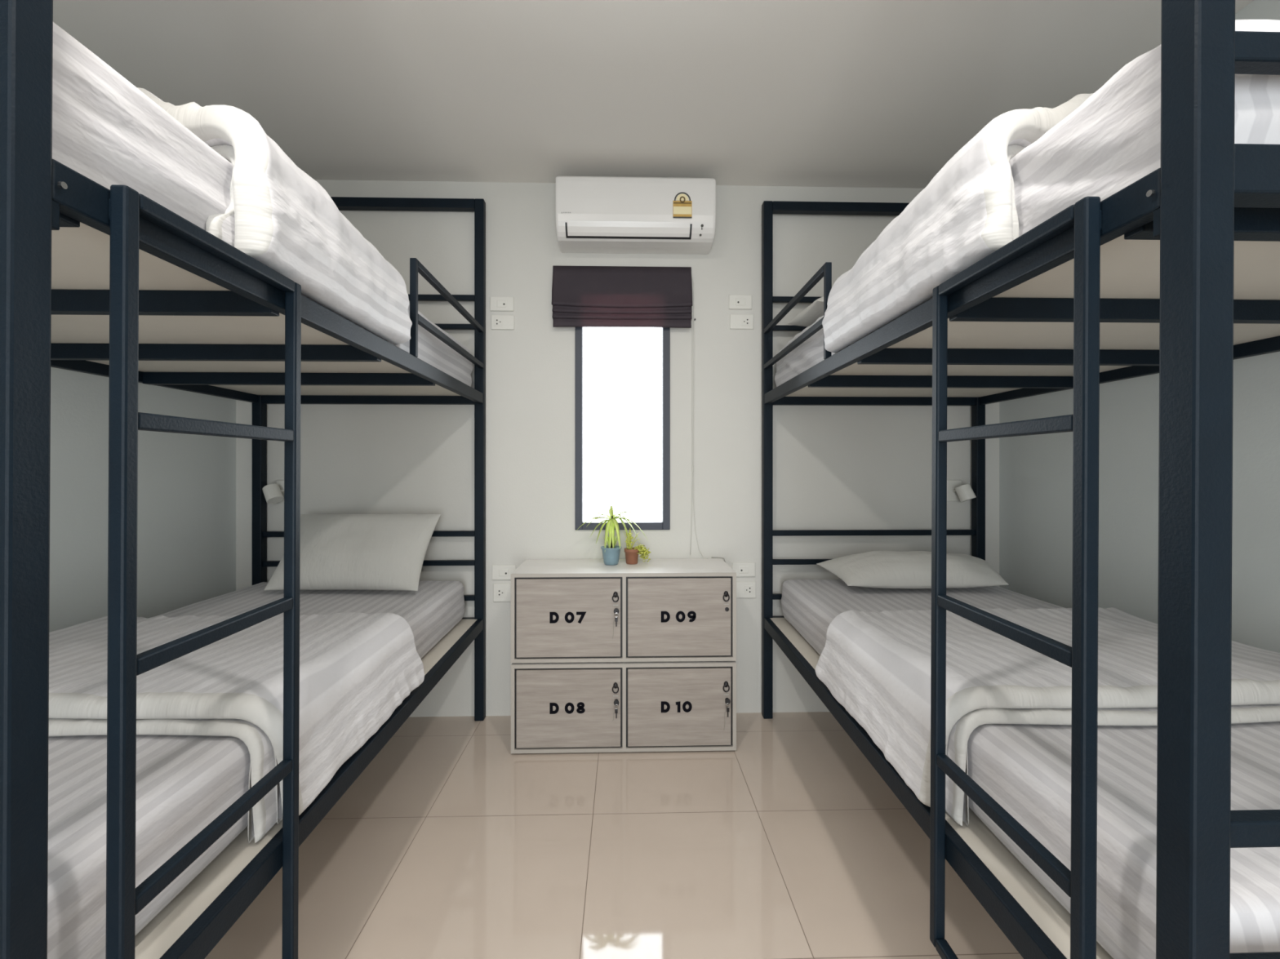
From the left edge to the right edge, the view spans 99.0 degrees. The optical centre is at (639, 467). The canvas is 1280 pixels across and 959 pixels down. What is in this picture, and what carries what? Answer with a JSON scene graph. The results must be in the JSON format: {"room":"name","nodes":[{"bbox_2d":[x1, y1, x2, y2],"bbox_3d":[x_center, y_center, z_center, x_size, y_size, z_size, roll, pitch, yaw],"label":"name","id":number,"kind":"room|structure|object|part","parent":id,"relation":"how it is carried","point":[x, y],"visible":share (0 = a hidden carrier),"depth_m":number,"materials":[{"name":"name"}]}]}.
{"room":"dormitory","nodes":[
{"label":"dormitory","id":0,"kind":"room"},
{"bbox_2d":[48,367,235,632],"bbox_3d":[-2.022,-0.092,0.590,0.120,2.705,4.290,0,0,-2],"label":"wall","id":1,"kind":"structure","parent":0,"point":[186,511],"depth_m":2.24,"materials":[{"name":"paint"}]},
{"bbox_2d":[204,711,1023,958],"bbox_3d":[-0.018,1.310,0.645,4.130,0.100,4.530,0,0,-2],"label":"floor","id":2,"kind":"structure","parent":0,"point":[451,843],"depth_m":1.77,"materials":[{"name":"beige tile"}]},
{"bbox_2d":[0,0,485,958],"bbox_3d":[-1.289,-0.037,1.665,1.178,2.595,2.160,0,0,-2],"label":"bunk bed","id":3,"kind":"object","parent":2,"relation":"on","point":[114,283],"visible":0.84,"depth_m":0.83,"materials":[{"name":"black metal"}]},
{"bbox_3d":[-0.717,-0.037,0.624,0.062,2.595,0.046,0,0,-2],"label":"corner post","id":4,"kind":"part","parent":3,"relation":"part of","materials":[{"name":"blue metal"}]},
{"bbox_3d":[-1.847,-0.342,1.650,0.028,0.050,2.068,0,0,-2],"label":"rail","id":5,"kind":"part","parent":3,"relation":"part of","materials":[{"name":"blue metal"}]},
{"bbox_2d":[47,580,464,958],"bbox_3d":[-1.318,0.650,1.658,1.027,0.203,2.067,0,0,-2],"label":"mattress","id":6,"kind":"object","parent":3,"relation":"on","point":[184,783],"visible":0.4,"depth_m":0.98,"materials":[{"name":"white fabric"}]},
{"bbox_2d":[48,612,424,843],"bbox_3d":[-1.253,0.606,1.469,1.071,0.285,0.821,0,0,-2],"label":"duvet","id":7,"kind":"object","parent":6,"relation":"on","point":[356,668],"visible":0.69,"depth_m":1.30,"materials":[{"name":"grey fabric"}]},
{"bbox_2d":[263,514,440,591],"bbox_3d":[-1.286,0.377,2.480,0.665,0.314,0.309,0,0,-2],"label":"pillow","id":8,"kind":"object","parent":6,"relation":"on","point":[339,552],"visible":0.9,"depth_m":2.40,"materials":[{"name":"white fabric"}]},
{"bbox_3d":[-1.884,-0.037,2.706,0.047,2.595,0.046,0,0,-2],"label":"corner post","id":9,"kind":"part","parent":3,"relation":"part of","materials":[{"name":"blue metal"}]},
{"bbox_2d":[52,22,473,386],"bbox_3d":[-1.292,-0.475,1.662,1.073,0.228,2.079,0,0,-2],"label":"mattress","id":10,"kind":"object","parent":3,"relation":"on","point":[105,129],"visible":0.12,"depth_m":0.80,"materials":[{"name":"white fabric"}]},
{"bbox_2d":[137,87,412,345],"bbox_3d":[-1.231,-0.572,1.310,1.107,0.384,0.754,0,0,-2],"label":"duvet","id":11,"kind":"object","parent":10,"relation":"on","point":[277,215],"visible":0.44,"depth_m":1.09,"materials":[{"name":"grey fabric"}]},
{"bbox_3d":[-0.751,-0.342,1.680,0.054,0.050,2.068,0,0,-2],"label":"rail","id":12,"kind":"part","parent":3,"relation":"part of","materials":[{"name":"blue metal"}]},
{"bbox_3d":[-0.754,0.778,1.680,0.028,0.053,2.068,0,0,-2],"label":"rail","id":13,"kind":"part","parent":3,"relation":"part of","materials":[{"name":"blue metal"}]},
{"bbox_3d":[-1.342,-0.344,2.721,1.038,0.057,0.038,0,0,-2],"label":"rail","id":14,"kind":"part","parent":3,"relation":"part of","materials":[{"name":"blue metal"}]},
{"bbox_3d":[-0.768,-0.529,2.259,0.022,0.325,0.910,0,0,-2],"label":"guard rail","id":15,"kind":"part","parent":3,"relation":"part of","materials":[{"name":"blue metal"}]},
{"bbox_3d":[-1.342,0.780,2.721,1.038,0.050,0.038,0,0,-2],"label":"rail","id":16,"kind":"part","parent":3,"relation":"part of","materials":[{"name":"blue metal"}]},
{"bbox_3d":[-0.800,-0.037,2.736,0.047,2.595,0.046,0,0,-2],"label":"corner post","id":17,"kind":"part","parent":3,"relation":"part of","materials":[{"name":"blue metal"}]},
{"bbox_2d":[511,661,736,753],"bbox_3d":[-0.074,1.058,2.589,0.991,0.387,0.392,0,0,-2],"label":"base cabinet","id":18,"kind":"object","parent":2,"relation":"on","point":[677,706],"visible":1,"depth_m":2.40,"materials":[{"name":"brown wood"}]},
{"bbox_3d":[-0.313,1.058,2.402,0.456,0.339,0.012,0,0,-2],"label":"door","id":19,"kind":"part","parent":18,"relation":"part of","materials":[{"name":"grey wood"}]},
{"bbox_2d":[612,700,618,721],"bbox_3d":[-0.103,1.060,2.384,0.023,0.093,0.026,0,0,38],"label":"bunch","id":20,"kind":"object","parent":18,"relation":"attached to","point":[615,702],"visible":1,"depth_m":2.38,"materials":[{"name":"metal"}]},
{"bbox_3d":[-0.107,0.968,2.397,0.031,0.046,0.010,0,0,-2],"label":"ring pull","id":21,"kind":"part","parent":18,"relation":"part of","materials":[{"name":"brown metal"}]},
{"bbox_3d":[-0.075,0.873,2.596,0.991,0.016,0.378,0,0,-2],"label":"panel","id":22,"kind":"part","parent":18,"relation":"part of","materials":[{"name":"white wood"}]},
{"bbox_2d":[511,558,736,662],"bbox_3d":[-0.074,0.661,2.589,0.991,0.390,0.392,0,0,-2],"label":"upper cabinet","id":23,"kind":"object","parent":18,"relation":"on","point":[671,610],"visible":1,"depth_m":2.40,"materials":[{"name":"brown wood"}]},
{"bbox_3d":[-0.313,0.661,2.402,0.456,0.342,0.012,0,0,-2],"label":"door","id":24,"kind":"part","parent":23,"relation":"part of","materials":[{"name":"grey wood"}]},
{"bbox_2d":[576,505,646,565],"bbox_3d":[-0.135,0.324,2.624,0.349,0.282,0.163,0,0,-2],"label":"potted plant","id":25,"kind":"object","parent":23,"relation":"on","point":[611,553],"visible":1,"depth_m":2.60,"materials":[{"name":"green plant"}]},
{"bbox_3d":[-0.138,0.423,2.622,0.100,0.084,0.100,0,0,-2],"label":"pot","id":26,"kind":"part","parent":25,"relation":"part of","materials":[{"name":"blue ceramic"}]},
{"bbox_3d":[-0.139,0.314,2.622,0.021,0.163,0.020,0,0,-2],"label":"stem","id":27,"kind":"part","parent":25,"relation":"part of","materials":[{"name":"green plant"}]},
{"bbox_2d":[612,608,618,639],"bbox_3d":[-0.103,0.681,2.384,0.023,0.133,0.026,0,0,38],"label":"bunch","id":28,"kind":"object","parent":23,"relation":"attached to","point":[615,611],"visible":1,"depth_m":2.38,"materials":[{"name":"metal"}]},
{"bbox_3d":[-0.107,0.569,2.397,0.031,0.046,0.010,0,0,-2],"label":"ring pull","id":29,"kind":"part","parent":23,"relation":"part of","materials":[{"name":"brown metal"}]},
{"bbox_3d":[-0.075,0.474,2.596,0.991,0.016,0.378,0,0,-2],"label":"panel","id":30,"kind":"part","parent":23,"relation":"part of","materials":[{"name":"white wood"}]},
{"bbox_2d":[622,528,650,564],"bbox_3d":[-0.016,0.380,2.646,0.139,0.170,0.074,0,0,-2],"label":"potted plant","id":31,"kind":"object","parent":23,"relation":"on","point":[631,553],"visible":0.98,"depth_m":2.63,"materials":[{"name":"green plant"}]},
{"bbox_3d":[-0.040,0.429,2.645,0.074,0.072,0.074,0,0,-2],"label":"pot","id":32,"kind":"part","parent":31,"relation":"part of","materials":[{"name":"ceramic"}]},
{"bbox_3d":[0.174,0.661,2.416,0.456,0.342,0.012,0,0,-2],"label":"door","id":33,"kind":"part","parent":23,"relation":"part of","materials":[{"name":"grey wood"}]},
{"bbox_3d":[0.380,0.569,2.410,0.031,0.046,0.010,0,0,-2],"label":"ring pull","id":34,"kind":"part","parent":23,"relation":"part of","materials":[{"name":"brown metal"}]},
{"bbox_3d":[0.174,1.058,2.416,0.456,0.339,0.012,0,0,-2],"label":"door","id":35,"kind":"part","parent":18,"relation":"part of","materials":[{"name":"grey wood"}]},
{"bbox_3d":[0.380,0.968,2.410,0.031,0.046,0.010,0,0,-2],"label":"ring pull","id":36,"kind":"part","parent":18,"relation":"part of","materials":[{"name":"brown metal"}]},
{"bbox_2d":[724,698,730,729],"bbox_3d":[0.384,1.082,2.397,0.023,0.138,0.026,0,0,38],"label":"bunch","id":37,"kind":"object","parent":18,"relation":"attached to","point":[727,701],"visible":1,"depth_m":2.39,"materials":[{"name":"metal"}]},
{"bbox_2d":[761,0,1279,958],"bbox_3d":[1.177,-0.037,1.716,1.203,2.595,2.160,0,0,-2],"label":"bunk bed","id":38,"kind":"object","parent":2,"relation":"on","point":[1174,274],"visible":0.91,"depth_m":0.75,"materials":[{"name":"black metal"}]},
{"bbox_3d":[0.642,-0.037,2.759,0.047,2.595,0.046,0,0,-2],"label":"corner post","id":39,"kind":"part","parent":38,"relation":"part of","materials":[{"name":"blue metal"}]},
{"bbox_3d":[0.633,-0.529,2.289,0.022,0.325,0.894,0,0,0],"label":"guard rail","id":40,"kind":"part","parent":38,"relation":"part of","materials":[{"name":"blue metal"}]},
{"bbox_3d":[1.184,-0.344,2.773,1.039,0.057,0.038,0,0,-2],"label":"rail","id":41,"kind":"part","parent":38,"relation":"part of","materials":[{"name":"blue metal"}]},
{"bbox_3d":[0.638,0.778,1.701,0.028,0.053,2.069,0,0,0],"label":"rail","id":42,"kind":"part","parent":38,"relation":"part of","materials":[{"name":"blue metal"}]},
{"bbox_3d":[0.642,-0.342,1.701,0.072,0.050,2.068,0,0,-2],"label":"rail","id":43,"kind":"part","parent":38,"relation":"part of","materials":[{"name":"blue metal"}]},
{"bbox_3d":[1.726,-0.037,2.788,0.047,2.595,0.046,0,0,-2],"label":"corner post","id":44,"kind":"part","parent":38,"relation":"part of","materials":[{"name":"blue metal"}]},
{"bbox_2d":[774,19,1279,386],"bbox_3d":[1.191,-0.474,1.716,1.089,0.227,2.095,0,0,-2],"label":"mattress","id":45,"kind":"object","parent":38,"relation":"on","point":[1112,140],"visible":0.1,"depth_m":0.80,"materials":[{"name":"white fabric"}]},
{"bbox_2d":[786,296,823,326],"bbox_3d":[1.022,-0.685,2.394,0.665,0.148,0.470,0,0,-2],"label":"pillow","id":46,"kind":"object","parent":45,"relation":"on","point":[808,316],"visible":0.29,"depth_m":2.35,"materials":[{"name":"white fabric"}]},
{"bbox_2d":[822,93,1093,353],"bbox_3d":[1.143,-0.575,1.401,1.109,0.389,0.873,0,0,-2],"label":"duvet","id":47,"kind":"object","parent":45,"relation":"on","point":[967,211],"visible":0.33,"depth_m":1.11,"materials":[{"name":"grey fabric"}]},
{"bbox_2d":[781,579,1279,958],"bbox_3d":[1.202,0.650,1.712,1.060,0.204,2.098,0,0,-2],"label":"mattress","id":48,"kind":"object","parent":38,"relation":"on","point":[1025,769],"visible":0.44,"depth_m":0.98,"materials":[{"name":"white fabric"}]},
{"bbox_2d":[817,551,1008,588],"bbox_3d":[1.262,0.461,2.515,0.800,0.148,0.320,0,0,-2],"label":"pillow","id":49,"kind":"object","parent":48,"relation":"on","point":[873,569],"visible":0.97,"depth_m":2.38,"materials":[{"name":"white fabric"}]},
{"bbox_2d":[815,607,1279,826],"bbox_3d":[1.145,0.604,1.536,1.084,0.287,0.820,0,0,-2],"label":"duvet","id":50,"kind":"object","parent":48,"relation":"on","point":[876,665],"visible":0.7,"depth_m":1.32,"materials":[{"name":"grey fabric"}]},
{"bbox_3d":[1.737,-0.342,1.731,0.028,0.050,2.069,0,0,0],"label":"rail","id":51,"kind":"part","parent":38,"relation":"part of","materials":[{"name":"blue metal"}]},
{"bbox_3d":[0.653,-0.037,0.644,0.062,2.595,0.046,0,0,-2],"label":"corner post","id":52,"kind":"part","parent":38,"relation":"part of","materials":[{"name":"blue metal"}]},
{"bbox_3d":[1.197,-0.344,0.659,1.039,0.057,0.038,0,0,-2],"label":"rail","id":53,"kind":"part","parent":38,"relation":"part of","materials":[{"name":"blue metal"}]},
{"bbox_2d":[235,179,999,717],"bbox_3d":[-0.078,-0.092,2.849,4.130,2.705,0.120,0,0,-2],"label":"wall","id":54,"kind":"structure","parent":0,"point":[835,467],"depth_m":2.78,"materials":[{"name":"paint"}]},
{"bbox_2d":[262,480,284,504],"bbox_3d":[-1.784,0.122,2.680,0.100,0.114,0.124,0,0,-2],"label":"reading lamp","id":55,"kind":"object","parent":54,"relation":"attached to","point":[273,493],"visible":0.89,"depth_m":2.65,"materials":[{"name":"white plastic"}]},
{"bbox_3d":[-1.776,0.120,2.736,0.080,0.110,0.012,0,0,-2],"label":"plate","id":56,"kind":"part","parent":55,"relation":"part of","materials":[{"name":"white plastic"}]},
{"bbox_2d":[489,296,513,311],"bbox_3d":[-0.699,-0.827,2.765,0.119,0.072,0.013,0,0,-2],"label":"wall switch","id":57,"kind":"object","parent":54,"relation":"attached to","point":[496,303],"visible":1,"depth_m":2.76,"materials":[{"name":"white plastic"}]},
{"bbox_2d":[493,583,511,601],"bbox_3d":[-0.683,0.634,2.767,0.119,0.092,0.012,0,0,-2],"label":"wall outlet","id":58,"kind":"object","parent":54,"relation":"attached to","point":[501,592],"visible":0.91,"depth_m":2.76,"materials":[{"name":"white plastic"}]},
{"bbox_2d":[496,588,505,597],"bbox_3d":[-0.705,0.634,2.763,0.044,0.044,0.003,0,0,-2],"label":"socket","id":59,"kind":"object","parent":58,"relation":"attached to","point":[500,593],"depth_m":2.76,"materials":[{"name":"white plastic"}]},
{"bbox_2d":[491,315,514,329],"bbox_3d":[-0.694,-0.734,2.766,0.116,0.074,0.012,0,0,-2],"label":"wall outlet","id":60,"kind":"object","parent":54,"relation":"attached to","point":[498,322],"visible":1,"depth_m":2.76,"materials":[{"name":"white plastic"}]},
{"bbox_2d":[493,317,502,326],"bbox_3d":[-0.716,-0.734,2.762,0.044,0.044,0.003,0,0,-2],"label":"socket","id":61,"kind":"object","parent":60,"relation":"attached to","point":[498,322],"depth_m":2.76,"materials":[{"name":"white plastic"}]},
{"bbox_2d":[492,565,515,579],"bbox_3d":[-0.689,0.532,2.766,0.119,0.073,0.013,0,0,-2],"label":"wall switch","id":62,"kind":"object","parent":54,"relation":"attached to","point":[499,572],"visible":0.92,"depth_m":2.76,"materials":[{"name":"white plastic"}]},
{"bbox_2d":[574,327,670,529],"bbox_3d":[-0.089,-0.291,2.808,0.482,1.218,0.062,0,0,-2],"label":"window","id":63,"kind":"structure","parent":54,"relation":"in","point":[664,524],"depth_m":2.78,"materials":[{"name":"grey metal"}]},
{"bbox_2d":[551,265,707,559],"bbox_3d":[-0.049,-0.276,2.763,0.788,1.482,0.054,0,0,-2],"label":"blind","id":64,"kind":"object","parent":63,"relation":"attached to","point":[583,296],"visible":1,"depth_m":2.75,"materials":[{"name":"fabric"}]},
{"bbox_3d":[0.297,-0.265,2.783,0.099,1.460,0.015,0,0,8],"label":"pull cord","id":65,"kind":"part","parent":64,"relation":"part of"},
{"bbox_2d":[555,175,715,254],"bbox_3d":[-0.021,-1.232,2.679,0.756,0.289,0.223,0,0,-2],"label":"air conditioner","id":66,"kind":"object","parent":54,"relation":"attached to","point":[594,214],"visible":1,"depth_m":2.58,"materials":[{"name":"plastic"}]},
{"bbox_2d":[728,294,751,309],"bbox_3d":[0.514,-0.847,2.799,0.119,0.073,0.013,0,0,-2],"label":"wall switch","id":67,"kind":"object","parent":54,"relation":"attached to","point":[735,301],"visible":1,"depth_m":2.79,"materials":[{"name":"white plastic"}]},
{"bbox_2d":[729,314,753,328],"bbox_3d":[0.521,-0.746,2.800,0.121,0.075,0.012,0,0,-2],"label":"wall outlet","id":68,"kind":"object","parent":54,"relation":"attached to","point":[736,321],"visible":1,"depth_m":2.80,"materials":[{"name":"white plastic"}]},
{"bbox_2d":[742,317,750,325],"bbox_3d":[0.543,-0.746,2.797,0.044,0.044,0.003,0,0,-2],"label":"socket","id":69,"kind":"object","parent":68,"relation":"attached to","point":[745,321],"depth_m":2.80,"materials":[{"name":"white plastic"}]},
{"bbox_2d":[732,562,755,577],"bbox_3d":[0.531,0.523,2.799,0.119,0.073,0.013,0,0,-2],"label":"wall switch","id":70,"kind":"object","parent":54,"relation":"attached to","point":[742,569],"visible":0.93,"depth_m":2.80,"materials":[{"name":"white plastic"}]},
{"bbox_2d":[736,582,755,598],"bbox_3d":[0.533,0.627,2.800,0.120,0.083,0.012,0,0,-2],"label":"wall outlet","id":71,"kind":"object","parent":54,"relation":"attached to","point":[744,589],"visible":0.94,"depth_m":2.80,"materials":[{"name":"white plastic"}]},
{"bbox_2d":[744,586,752,594],"bbox_3d":[0.555,0.627,2.797,0.044,0.044,0.003,0,0,-2],"label":"socket","id":72,"kind":"object","parent":71,"relation":"attached to","point":[748,589],"depth_m":2.80,"materials":[{"name":"white plastic"}]},
{"bbox_2d":[946,480,976,502],"bbox_3d":[1.636,0.121,2.777,0.084,0.112,0.133,0,0,-12],"label":"reading lamp","id":73,"kind":"object","parent":54,"relation":"attached to","point":[956,491],"visible":0.91,"depth_m":2.77,"materials":[{"name":"white plastic"}]},
{"bbox_3d":[1.623,0.120,2.830,0.080,0.110,0.012,0,0,-2],"label":"plate","id":74,"kind":"part","parent":73,"relation":"part of","materials":[{"name":"white plastic"}]},
{"bbox_2d":[53,0,1253,188],"bbox_3d":[-0.018,-1.495,0.645,4.130,0.100,4.530,0,0,-2],"label":"ceiling","id":75,"kind":"structure","parent":0,"point":[801,93],"depth_m":2.00,"materials":[{"name":"paint"}]},
{"bbox_2d":[999,0,1279,653],"bbox_3d":[1.987,-0.092,0.700,0.120,2.705,4.290,0,0,-2],"label":"wall","id":76,"kind":"structure","parent":0,"point":[1036,471],"depth_m":2.11,"materials":[{"name":"paint"}]}
]}

